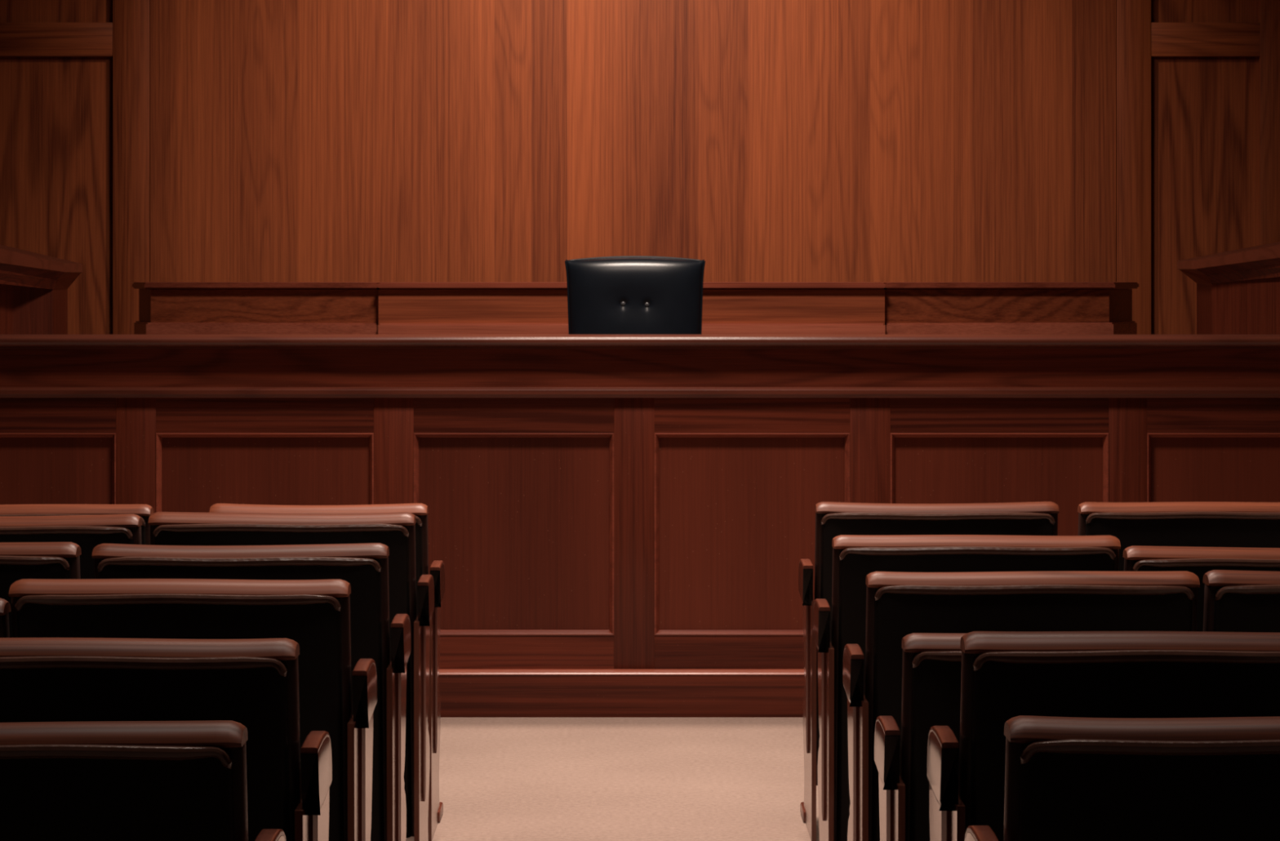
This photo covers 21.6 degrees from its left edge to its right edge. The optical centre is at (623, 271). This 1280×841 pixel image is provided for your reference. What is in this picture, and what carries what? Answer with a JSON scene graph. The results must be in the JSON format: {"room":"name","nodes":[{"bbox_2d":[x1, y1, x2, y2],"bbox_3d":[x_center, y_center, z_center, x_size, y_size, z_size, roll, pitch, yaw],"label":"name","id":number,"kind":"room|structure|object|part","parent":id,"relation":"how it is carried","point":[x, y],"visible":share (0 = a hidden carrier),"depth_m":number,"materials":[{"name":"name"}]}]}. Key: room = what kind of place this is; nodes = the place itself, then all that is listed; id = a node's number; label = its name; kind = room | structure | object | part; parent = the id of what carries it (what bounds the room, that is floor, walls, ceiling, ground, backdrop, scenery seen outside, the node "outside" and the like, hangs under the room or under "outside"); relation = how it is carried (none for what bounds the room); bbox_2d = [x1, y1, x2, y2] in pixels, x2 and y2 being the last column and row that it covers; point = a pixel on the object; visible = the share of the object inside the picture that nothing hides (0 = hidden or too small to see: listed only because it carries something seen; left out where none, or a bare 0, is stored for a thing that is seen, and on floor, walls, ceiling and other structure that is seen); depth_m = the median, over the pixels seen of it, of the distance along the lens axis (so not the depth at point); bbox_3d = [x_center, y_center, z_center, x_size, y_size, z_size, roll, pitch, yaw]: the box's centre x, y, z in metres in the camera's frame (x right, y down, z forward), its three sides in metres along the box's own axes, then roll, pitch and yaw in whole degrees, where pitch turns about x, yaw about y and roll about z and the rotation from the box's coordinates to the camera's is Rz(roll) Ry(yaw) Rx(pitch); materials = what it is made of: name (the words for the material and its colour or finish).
{"room":"courtroom","nodes":[
{"label":"courtroom","id":0,"kind":"room"},
{"bbox_2d":[405,717,819,840],"bbox_3d":[0.000,1.450,6.150,7.400,0.100,17.300,0,0,0],"label":"floor","id":1,"kind":"structure","parent":0,"point":[501,779],"depth_m":9.27,"materials":[{"name":"beige carpet"}]},
{"bbox_2d":[0,597,10,637],"bbox_3d":[-1.339,0.977,5.929,0.586,0.847,0.534,0,0,0],"label":"chair","id":2,"kind":"object","parent":1,"relation":"on","point":[5,606],"visible":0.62,"depth_m":5.70,"materials":[{"name":"leather"}]},
{"bbox_3d":[-1.339,0.570,5.713,0.581,0.033,0.076,0,0,0],"label":"rail","id":3,"kind":"part","parent":2,"relation":"part of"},
{"bbox_2d":[0,542,81,637],"bbox_3d":[-1.365,0.966,6.836,0.586,0.868,0.534,0,0,0],"label":"chair","id":4,"kind":"object","parent":1,"relation":"on","point":[18,560],"visible":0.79,"depth_m":6.58,"materials":[{"name":"leather"}]},
{"bbox_3d":[-1.365,0.548,6.620,0.581,0.032,0.076,0,0,0],"label":"rail","id":5,"kind":"part","parent":4,"relation":"part of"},
{"bbox_2d":[0,514,142,578],"bbox_3d":[-1.372,0.970,7.726,0.586,0.859,0.534,0,0,0],"label":"chair","id":6,"kind":"object","parent":1,"relation":"on","point":[87,531],"visible":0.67,"depth_m":7.47,"materials":[{"name":"leather"}]},
{"bbox_3d":[-1.372,0.557,7.510,0.581,0.034,0.076,0,0,0],"label":"rail","id":7,"kind":"part","parent":6,"relation":"part of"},
{"bbox_2d":[0,503,153,544],"bbox_3d":[-1.443,0.986,8.488,0.566,0.829,0.534,0,0,0],"label":"chair","id":8,"kind":"object","parent":1,"relation":"on","point":[144,511],"visible":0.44,"depth_m":8.24,"materials":[{"name":"leather"}]},
{"bbox_3d":[-1.443,0.586,8.272,0.561,0.030,0.076,0,0,0],"label":"rail","id":9,"kind":"part","parent":8,"relation":"part of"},
{"bbox_3d":[-1.443,0.940,8.308,0.536,0.681,0.151,0,0,0],"label":"panel","id":10,"kind":"part","parent":8,"relation":"part of","materials":[{"name":"leather"}]},
{"bbox_2d":[0,720,286,840],"bbox_3d":[-0.735,0.972,4.291,0.617,0.856,0.534,0,0,0],"label":"chair","id":11,"kind":"object","parent":1,"relation":"on","point":[91,780],"visible":1,"depth_m":4.04,"materials":[{"name":"leather"}]},
{"bbox_3d":[-0.751,0.927,4.114,0.556,0.706,0.156,0,0,0],"label":"panel","id":12,"kind":"part","parent":11,"relation":"part of","materials":[{"name":"leather"}]},
{"bbox_3d":[-0.751,0.560,4.075,0.581,0.032,0.076,0,0,0],"label":"rail","id":13,"kind":"part","parent":11,"relation":"part of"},
{"bbox_3d":[-0.440,0.751,4.160,0.027,0.100,0.229,0,0,0],"label":"armrest","id":14,"kind":"part","parent":11,"relation":"part of","materials":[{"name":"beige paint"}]},
{"bbox_2d":[0,637,332,840],"bbox_3d":[-0.743,0.962,5.026,0.617,0.877,0.534,0,0,0],"label":"chair","id":15,"kind":"object","parent":1,"relation":"on","point":[253,683],"visible":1,"depth_m":4.78,"materials":[{"name":"leather"}]},
{"bbox_3d":[-0.758,0.539,4.810,0.581,0.030,0.076,0,0,0],"label":"rail","id":16,"kind":"part","parent":15,"relation":"part of","materials":[{"name":"brown wood"}]},
{"bbox_3d":[-0.462,1.083,4.988,0.012,0.635,0.430,0,0,0],"label":"panel","id":17,"kind":"part","parent":15,"relation":"part of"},
{"bbox_3d":[-0.448,0.729,4.894,0.027,0.100,0.229,0,0,0],"label":"armrest","id":18,"kind":"part","parent":15,"relation":"part of","materials":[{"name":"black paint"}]},
{"bbox_2d":[8,578,377,840],"bbox_3d":[-0.738,0.961,5.929,0.609,0.879,0.534,0,0,0],"label":"chair","id":19,"kind":"object","parent":1,"relation":"on","point":[314,614],"visible":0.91,"depth_m":5.68,"materials":[{"name":"leather"}]},
{"bbox_3d":[-0.754,0.536,5.713,0.573,0.030,0.076,0,0,0],"label":"rail","id":20,"kind":"part","parent":19,"relation":"part of","materials":[{"name":"brown wood"}]},
{"bbox_3d":[-0.461,1.081,5.891,0.012,0.637,0.430,0,0,0],"label":"panel","id":21,"kind":"part","parent":19,"relation":"part of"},
{"bbox_3d":[-0.447,0.727,5.797,0.027,0.100,0.229,0,0,0],"label":"armrest","id":22,"kind":"part","parent":19,"relation":"part of","materials":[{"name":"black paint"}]},
{"bbox_2d":[91,542,410,840],"bbox_3d":[-0.739,0.967,6.836,0.614,0.866,0.534,0,0,0],"label":"chair","id":23,"kind":"object","parent":1,"relation":"on","point":[364,566],"visible":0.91,"depth_m":6.59,"materials":[{"name":"leather"}]},
{"bbox_3d":[-0.754,0.550,6.620,0.578,0.033,0.076,0,0,0],"label":"rail","id":24,"kind":"part","parent":23,"relation":"part of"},
{"bbox_3d":[-0.459,1.089,6.798,0.012,0.622,0.430,0,0,0],"label":"panel","id":25,"kind":"part","parent":23,"relation":"part of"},
{"bbox_3d":[-0.445,0.742,6.705,0.027,0.100,0.229,0,0,0],"label":"armrest","id":26,"kind":"part","parent":23,"relation":"part of","materials":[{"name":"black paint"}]},
{"bbox_2d":[148,511,434,840],"bbox_3d":[-0.748,0.968,7.726,0.627,0.864,0.534,0,0,0],"label":"chair","id":27,"kind":"object","parent":1,"relation":"on","point":[396,531],"visible":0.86,"depth_m":7.48,"materials":[{"name":"leather"}]},
{"bbox_3d":[-0.763,0.552,7.510,0.591,0.033,0.076,0,0,0],"label":"rail","id":28,"kind":"part","parent":27,"relation":"part of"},
{"bbox_3d":[-0.462,1.090,7.688,0.012,0.621,0.430,0,0,0],"label":"panel","id":29,"kind":"part","parent":27,"relation":"part of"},
{"bbox_3d":[-0.448,0.743,7.595,0.027,0.100,0.229,0,0,0],"label":"armrest","id":30,"kind":"part","parent":27,"relation":"part of","materials":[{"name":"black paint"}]},
{"bbox_2d":[208,502,444,840],"bbox_3d":[-0.735,0.984,8.488,0.569,0.831,0.534,0,0,0],"label":"chair","id":31,"kind":"object","parent":1,"relation":"on","point":[420,510],"visible":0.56,"depth_m":8.26,"materials":[{"name":"leather"}]},
{"bbox_3d":[-0.750,0.586,8.272,0.533,0.033,0.076,0,0,0],"label":"rail","id":32,"kind":"part","parent":31,"relation":"part of","materials":[{"name":"brown wood"}]},
{"bbox_3d":[-0.750,0.940,8.308,0.508,0.681,0.151,0,0,0],"label":"panel","id":33,"kind":"part","parent":31,"relation":"part of","materials":[{"name":"wood"}]},
{"bbox_3d":[-0.478,1.106,8.450,0.012,0.587,0.430,0,0,0],"label":"panel","id":34,"kind":"part","parent":31,"relation":"part of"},
{"bbox_3d":[-0.464,0.776,8.357,0.027,0.100,0.229,0,0,0],"label":"armrest","id":35,"kind":"part","parent":31,"relation":"part of","materials":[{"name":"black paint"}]},
{"bbox_2d":[0,333,1279,717],"bbox_3d":[0.000,0.801,10.720,7.340,1.198,0.360,0,0,0],"label":"bar","id":36,"kind":"object","parent":1,"relation":"on","point":[620,525],"visible":0.54,"depth_m":10.60,"materials":[{"name":"brown wood"}]},
{"bbox_3d":[-1.975,0.827,10.633,0.744,0.638,0.023,0,0,0],"label":"recessed panel","id":37,"kind":"part","parent":36,"relation":"part of","materials":[{"name":"brown wood"}]},
{"bbox_3d":[-1.975,0.452,10.623,0.744,0.111,0.044,0,0,0],"label":"rail","id":38,"kind":"part","parent":36,"relation":"part of","materials":[{"name":"brown wood"}]},
{"bbox_3d":[-1.975,0.827,10.610,0.744,0.638,0.025,0,0,0],"label":"panel moulding","id":39,"kind":"part","parent":36,"relation":"part of","materials":[{"name":"brown wood"}]},
{"bbox_3d":[-1.133,0.452,10.623,0.686,0.111,0.044,0,0,0],"label":"rail","id":40,"kind":"part","parent":36,"relation":"part of","materials":[{"name":"brown wood"}]},
{"bbox_3d":[-1.133,0.827,10.610,0.686,0.638,0.025,0,0,0],"label":"panel moulding","id":41,"kind":"part","parent":36,"relation":"part of","materials":[{"name":"brown wood"}]},
{"bbox_3d":[-1.133,0.827,10.633,0.686,0.638,0.023,0,0,0],"label":"recessed panel","id":42,"kind":"part","parent":36,"relation":"part of","materials":[{"name":"brown wood"}]},
{"bbox_3d":[-0.348,0.452,10.623,0.632,0.111,0.044,0,0,0],"label":"rail","id":43,"kind":"part","parent":36,"relation":"part of","materials":[{"name":"brown wood"}]},
{"bbox_3d":[-0.348,0.827,10.633,0.632,0.638,0.023,0,0,0],"label":"recessed panel","id":44,"kind":"part","parent":36,"relation":"part of","materials":[{"name":"brown wood"}]},
{"bbox_3d":[-0.348,0.827,10.610,0.632,0.638,0.025,0,0,0],"label":"panel moulding","id":45,"kind":"part","parent":36,"relation":"part of","materials":[{"name":"brown wood"}]},
{"bbox_3d":[-0.348,1.199,10.623,0.632,0.106,0.044,0,0,0],"label":"rail","id":46,"kind":"part","parent":36,"relation":"part of","materials":[{"name":"brown wood"}]},
{"bbox_3d":[0.000,1.259,10.604,7.340,0.014,0.081,0,0,0],"label":"plinth moulding","id":47,"kind":"part","parent":36,"relation":"part of","materials":[{"name":"brown wood"}]},
{"bbox_3d":[0.000,0.379,10.597,7.340,0.034,0.047,0,0,0],"label":"ledge moulding","id":48,"kind":"part","parent":36,"relation":"part of","materials":[{"name":"brown wood"}]},
{"bbox_2d":[0,333,1279,349],"bbox_3d":[0.000,0.222,10.720,7.340,0.040,0.360,0,0,0],"label":"countertop","id":49,"kind":"structure","parent":36,"relation":"on","point":[7,341],"depth_m":10.55,"materials":[{"name":"brown wood"}]},
{"bbox_3d":[0.404,1.199,10.623,0.617,0.106,0.044,0,0,0],"label":"rail","id":50,"kind":"part","parent":36,"relation":"part of","materials":[{"name":"brown wood"}]},
{"bbox_3d":[0.404,0.452,10.623,0.617,0.111,0.044,0,0,0],"label":"rail","id":51,"kind":"part","parent":36,"relation":"part of","materials":[{"name":"brown wood"}]},
{"bbox_3d":[0.404,0.827,10.633,0.617,0.638,0.023,0,0,0],"label":"recessed panel","id":52,"kind":"part","parent":36,"relation":"part of","materials":[{"name":"brown wood"}]},
{"bbox_3d":[0.404,0.827,10.610,0.617,0.638,0.025,0,0,0],"label":"panel moulding","id":53,"kind":"part","parent":36,"relation":"part of","materials":[{"name":"brown wood"}]},
{"bbox_3d":[1.185,0.827,10.633,0.689,0.638,0.023,0,0,0],"label":"recessed panel","id":54,"kind":"part","parent":36,"relation":"part of","materials":[{"name":"brown wood"}]},
{"bbox_3d":[1.185,0.452,10.623,0.689,0.111,0.044,0,0,0],"label":"rail","id":55,"kind":"part","parent":36,"relation":"part of","materials":[{"name":"brown wood"}]},
{"bbox_3d":[1.185,0.827,10.610,0.689,0.638,0.025,0,0,0],"label":"panel moulding","id":56,"kind":"part","parent":36,"relation":"part of","materials":[{"name":"brown wood"}]},
{"bbox_3d":[2.024,0.452,10.623,0.747,0.111,0.044,0,0,0],"label":"rail","id":57,"kind":"part","parent":36,"relation":"part of","materials":[{"name":"brown wood"}]},
{"bbox_3d":[2.024,0.827,10.610,0.747,0.638,0.025,0,0,0],"label":"panel moulding","id":58,"kind":"part","parent":36,"relation":"part of","materials":[{"name":"brown wood"}]},
{"bbox_3d":[2.024,0.827,10.633,0.747,0.638,0.023,0,0,0],"label":"recessed panel","id":59,"kind":"part","parent":36,"relation":"part of","materials":[{"name":"brown wood"}]},
{"bbox_2d":[874,632,965,840],"bbox_3d":[0.739,0.993,5.672,0.637,0.814,0.534,0,0,0],"label":"chair","id":60,"kind":"object","parent":1,"relation":"on","point":[931,665],"visible":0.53,"depth_m":5.44,"materials":[{"name":"leather"}]},
{"bbox_3d":[0.434,0.792,5.541,0.027,0.100,0.229,0,0,0],"label":"armrest","id":61,"kind":"part","parent":60,"relation":"part of","materials":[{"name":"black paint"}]},
{"bbox_3d":[0.448,1.114,5.634,0.012,0.572,0.430,0,0,0],"label":"panel","id":62,"kind":"part","parent":60,"relation":"part of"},
{"bbox_3d":[0.754,0.602,5.456,0.601,0.031,0.076,0,0,0],"label":"rail","id":63,"kind":"part","parent":60,"relation":"part of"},
{"bbox_3d":[0.754,0.947,5.491,0.576,0.665,0.149,0,0,0],"label":"panel","id":64,"kind":"part","parent":60,"relation":"part of","materials":[{"name":"leather"}]},
{"bbox_2d":[798,501,1059,840],"bbox_3d":[0.754,0.982,8.488,0.631,0.835,0.534,0,0,0],"label":"chair","id":65,"kind":"object","parent":1,"relation":"on","point":[833,519],"visible":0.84,"depth_m":8.24,"materials":[{"name":"leather"}]},
{"bbox_3d":[0.452,0.773,8.357,0.027,0.100,0.229,0,0,0],"label":"armrest","id":66,"kind":"part","parent":65,"relation":"part of","materials":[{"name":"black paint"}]},
{"bbox_3d":[0.466,1.104,8.450,0.012,0.591,0.430,0,0,0],"label":"panel","id":67,"kind":"part","parent":65,"relation":"part of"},
{"bbox_3d":[0.770,0.938,8.309,0.570,0.685,0.152,0,0,0],"label":"panel","id":68,"kind":"part","parent":65,"relation":"part of","materials":[{"name":"leather"}]},
{"bbox_3d":[0.770,0.581,8.272,0.595,0.034,0.076,0,0,0],"label":"rail","id":69,"kind":"part","parent":65,"relation":"part of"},
{"bbox_2d":[813,534,1120,840],"bbox_3d":[0.743,0.983,7.457,0.651,0.834,0.534,0,0,0],"label":"chair","id":70,"kind":"object","parent":1,"relation":"on","point":[855,557],"visible":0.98,"depth_m":7.21,"materials":[{"name":"leather"}]},
{"bbox_3d":[0.431,0.772,7.326,0.027,0.100,0.229,0,0,0],"label":"armrest","id":71,"kind":"part","parent":70,"relation":"part of","materials":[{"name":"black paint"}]},
{"bbox_3d":[0.445,1.104,7.419,0.012,0.592,0.430,0,0,0],"label":"panel","id":72,"kind":"part","parent":70,"relation":"part of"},
{"bbox_3d":[0.758,0.581,7.241,0.615,0.030,0.076,0,0,0],"label":"rail","id":73,"kind":"part","parent":70,"relation":"part of","materials":[{"name":"brown wood"}]},
{"bbox_2d":[842,570,1199,840],"bbox_3d":[0.748,0.980,6.503,0.653,0.841,0.534,0,0,0],"label":"chair","id":74,"kind":"object","parent":1,"relation":"on","point":[899,604],"visible":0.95,"depth_m":6.25,"materials":[{"name":"leather"}]},
{"bbox_3d":[0.435,0.765,6.372,0.027,0.100,0.229,0,0,0],"label":"armrest","id":75,"kind":"part","parent":74,"relation":"part of","materials":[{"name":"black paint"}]},
{"bbox_3d":[0.449,1.101,6.465,0.012,0.599,0.430,0,0,0],"label":"panel","id":76,"kind":"part","parent":74,"relation":"part of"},
{"bbox_3d":[0.763,0.575,6.287,0.617,0.030,0.076,0,0,0],"label":"rail","id":77,"kind":"part","parent":74,"relation":"part of","materials":[{"name":"brown wood"}]},
{"bbox_2d":[927,631,1279,840],"bbox_3d":[0.764,0.954,4.972,0.638,0.892,0.534,0,0,0],"label":"chair","id":78,"kind":"object","parent":1,"relation":"on","point":[1006,675],"visible":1,"depth_m":4.72,"materials":[{"name":"leather"}]},
{"bbox_3d":[0.459,0.714,4.841,0.027,0.100,0.229,0,0,0],"label":"armrest","id":79,"kind":"part","parent":78,"relation":"part of","materials":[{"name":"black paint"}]},
{"bbox_3d":[0.473,1.075,4.934,0.012,0.650,0.430,0,0,0],"label":"panel","id":80,"kind":"part","parent":78,"relation":"part of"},
{"bbox_3d":[0.780,0.524,4.756,0.601,0.030,0.076,0,0,0],"label":"rail","id":81,"kind":"part","parent":78,"relation":"part of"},
{"bbox_2d":[964,715,1279,840],"bbox_3d":[0.731,0.964,4.215,0.617,0.873,0.534,0,0,0],"label":"chair","id":82,"kind":"object","parent":1,"relation":"on","point":[1067,778],"visible":1,"depth_m":3.97,"materials":[{"name":"leather"}]},
{"bbox_3d":[0.436,0.734,4.084,0.027,0.100,0.229,0,0,0],"label":"armrest","id":83,"kind":"part","parent":82,"relation":"part of","materials":[{"name":"beige paint"}]},
{"bbox_3d":[0.747,0.543,3.999,0.581,0.032,0.076,0,0,0],"label":"rail","id":84,"kind":"part","parent":82,"relation":"part of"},
{"bbox_3d":[0.747,0.918,4.039,0.556,0.723,0.159,0,0,0],"label":"panel","id":85,"kind":"part","parent":82,"relation":"part of","materials":[{"name":"leather"}]},
{"bbox_2d":[1077,501,1279,571],"bbox_3d":[1.412,0.983,8.488,0.586,0.835,0.534,0,0,0],"label":"chair","id":86,"kind":"object","parent":1,"relation":"on","point":[1187,523],"visible":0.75,"depth_m":8.24,"materials":[{"name":"leather"}]},
{"bbox_3d":[1.412,0.580,8.272,0.581,0.030,0.076,0,0,0],"label":"rail","id":87,"kind":"part","parent":86,"relation":"part of","materials":[{"name":"brown wood"}]},
{"bbox_2d":[1122,546,1279,631],"bbox_3d":[1.371,0.995,7.457,0.586,0.810,0.534,0,0,0],"label":"chair","id":88,"kind":"object","parent":1,"relation":"on","point":[1198,561],"visible":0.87,"depth_m":7.21,"materials":[{"name":"leather"}]},
{"bbox_3d":[1.371,0.607,7.241,0.581,0.033,0.076,0,0,0],"label":"rail","id":89,"kind":"part","parent":88,"relation":"part of","materials":[{"name":"brown wood"}]},
{"bbox_2d":[1202,569,1279,632],"bbox_3d":[1.379,0.979,6.503,0.586,0.843,0.534,0,0,0],"label":"chair","id":90,"kind":"object","parent":1,"relation":"on","point":[1235,600],"visible":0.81,"depth_m":6.25,"materials":[{"name":"leather"}]},
{"bbox_3d":[1.379,0.574,6.287,0.581,0.034,0.076,0,0,0],"label":"rail","id":91,"kind":"part","parent":90,"relation":"part of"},
{"bbox_3d":[1.379,0.934,6.324,0.556,0.692,0.153,0,0,0],"label":"panel","id":92,"kind":"part","parent":90,"relation":"part of","materials":[{"name":"leather"}]},
{"bbox_3d":[0.000,1.250,12.730,7.400,0.300,3.580,0,0,0],"label":"dais","id":93,"kind":"object","parent":1,"relation":"on","visible":0},
{"bbox_2d":[0,244,82,333],"bbox_3d":[-2.379,0.457,12.434,0.513,1.286,1.467,0,0,0],"label":"stand","id":94,"kind":"object","parent":93,"relation":"on","point":[33,286],"visible":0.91,"depth_m":12.72,"materials":[{"name":"brown wood"}]},
{"bbox_3d":[-2.372,-0.013,12.425,0.192,0.157,1.526,0,0,24],"label":"cove moulding","id":95,"kind":"part","parent":94,"relation":"part of","materials":[{"name":"brown wood"}]},
{"bbox_2d":[564,255,705,333],"bbox_3d":[0.041,0.521,11.895,0.572,1.159,0.589,0,0,0],"label":"chair","id":96,"kind":"object","parent":93,"relation":"on","point":[623,294],"visible":0.44,"depth_m":12.04,"materials":[{"name":"black leather"}]},
{"bbox_2d":[132,281,1138,333],"bbox_3d":[0.047,0.571,13.586,4.138,1.058,0.828,0,0,0],"label":"bench","id":97,"kind":"object","parent":93,"relation":"on","point":[164,307],"visible":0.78,"depth_m":13.27,"materials":[{"name":"brown wood"}]},
{"bbox_3d":[-1.491,0.376,13.608,1.047,0.349,0.785,0,0,0],"label":"moulding","id":98,"kind":"part","parent":97,"relation":"part of","materials":[{"name":"brown wood"}]},
{"bbox_3d":[0.030,0.376,13.590,1.989,0.349,0.820,0,0,0],"label":"moulding","id":99,"kind":"part","parent":97,"relation":"part of","materials":[{"name":"brown wood"}]},
{"bbox_3d":[1.568,0.376,13.608,1.082,0.349,0.785,0,0,0],"label":"moulding","id":100,"kind":"part","parent":97,"relation":"part of","materials":[{"name":"brown wood"}]},
{"bbox_2d":[1177,241,1279,333],"bbox_3d":[2.458,0.461,12.434,0.580,1.278,1.467,0,0,0],"label":"stand","id":101,"kind":"object","parent":93,"relation":"on","point":[1238,291],"visible":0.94,"depth_m":12.62,"materials":[{"name":"brown wood"}]},
{"bbox_3d":[2.452,-0.031,12.425,0.218,0.150,1.548,0,0,-26],"label":"cove moulding","id":102,"kind":"part","parent":101,"relation":"part of","materials":[{"name":"brown wood"}]},
{"bbox_2d":[0,0,1279,333],"bbox_3d":[0.000,-0.600,14.648,7.400,4.000,0.304,0,0,0],"label":"wall","id":103,"kind":"structure","parent":0,"point":[141,140],"depth_m":14.50,"materials":[{"name":"brown wood"}]},
{"bbox_3d":[-2.484,-1.839,14.536,0.556,1.523,0.016,0,0,0],"label":"recessed panel","id":104,"kind":"part","parent":103,"relation":"part of","materials":[{"name":"brown wood"}]},
{"bbox_3d":[-2.484,-0.015,14.536,0.556,1.830,0.016,0,0,0],"label":"recessed panel","id":105,"kind":"part","parent":103,"relation":"part of","materials":[{"name":"brown wood"}]},
{"bbox_3d":[-2.484,-1.004,14.521,0.556,0.147,0.046,0,0,0],"label":"rail","id":106,"kind":"part","parent":103,"relation":"part of","materials":[{"name":"brown wood"}]},
{"bbox_3d":[0.040,-0.750,14.522,4.167,3.700,0.044,0,0,0],"label":"veneer panel","id":107,"kind":"part","parent":103,"relation":"part of","materials":[{"name":"brown wood"}]},
{"bbox_3d":[2.510,-1.839,14.536,0.470,1.523,0.016,0,0,0],"label":"recessed panel","id":108,"kind":"part","parent":103,"relation":"part of","materials":[{"name":"brown wood"}]},
{"bbox_3d":[2.510,-0.015,14.536,0.470,1.830,0.016,0,0,0],"label":"recessed panel","id":109,"kind":"part","parent":103,"relation":"part of","materials":[{"name":"brown wood"}]},
{"bbox_3d":[2.510,-1.004,14.521,0.470,0.147,0.046,0,0,0],"label":"rail","id":110,"kind":"part","parent":103,"relation":"part of","materials":[{"name":"brown wood"}]}
]}

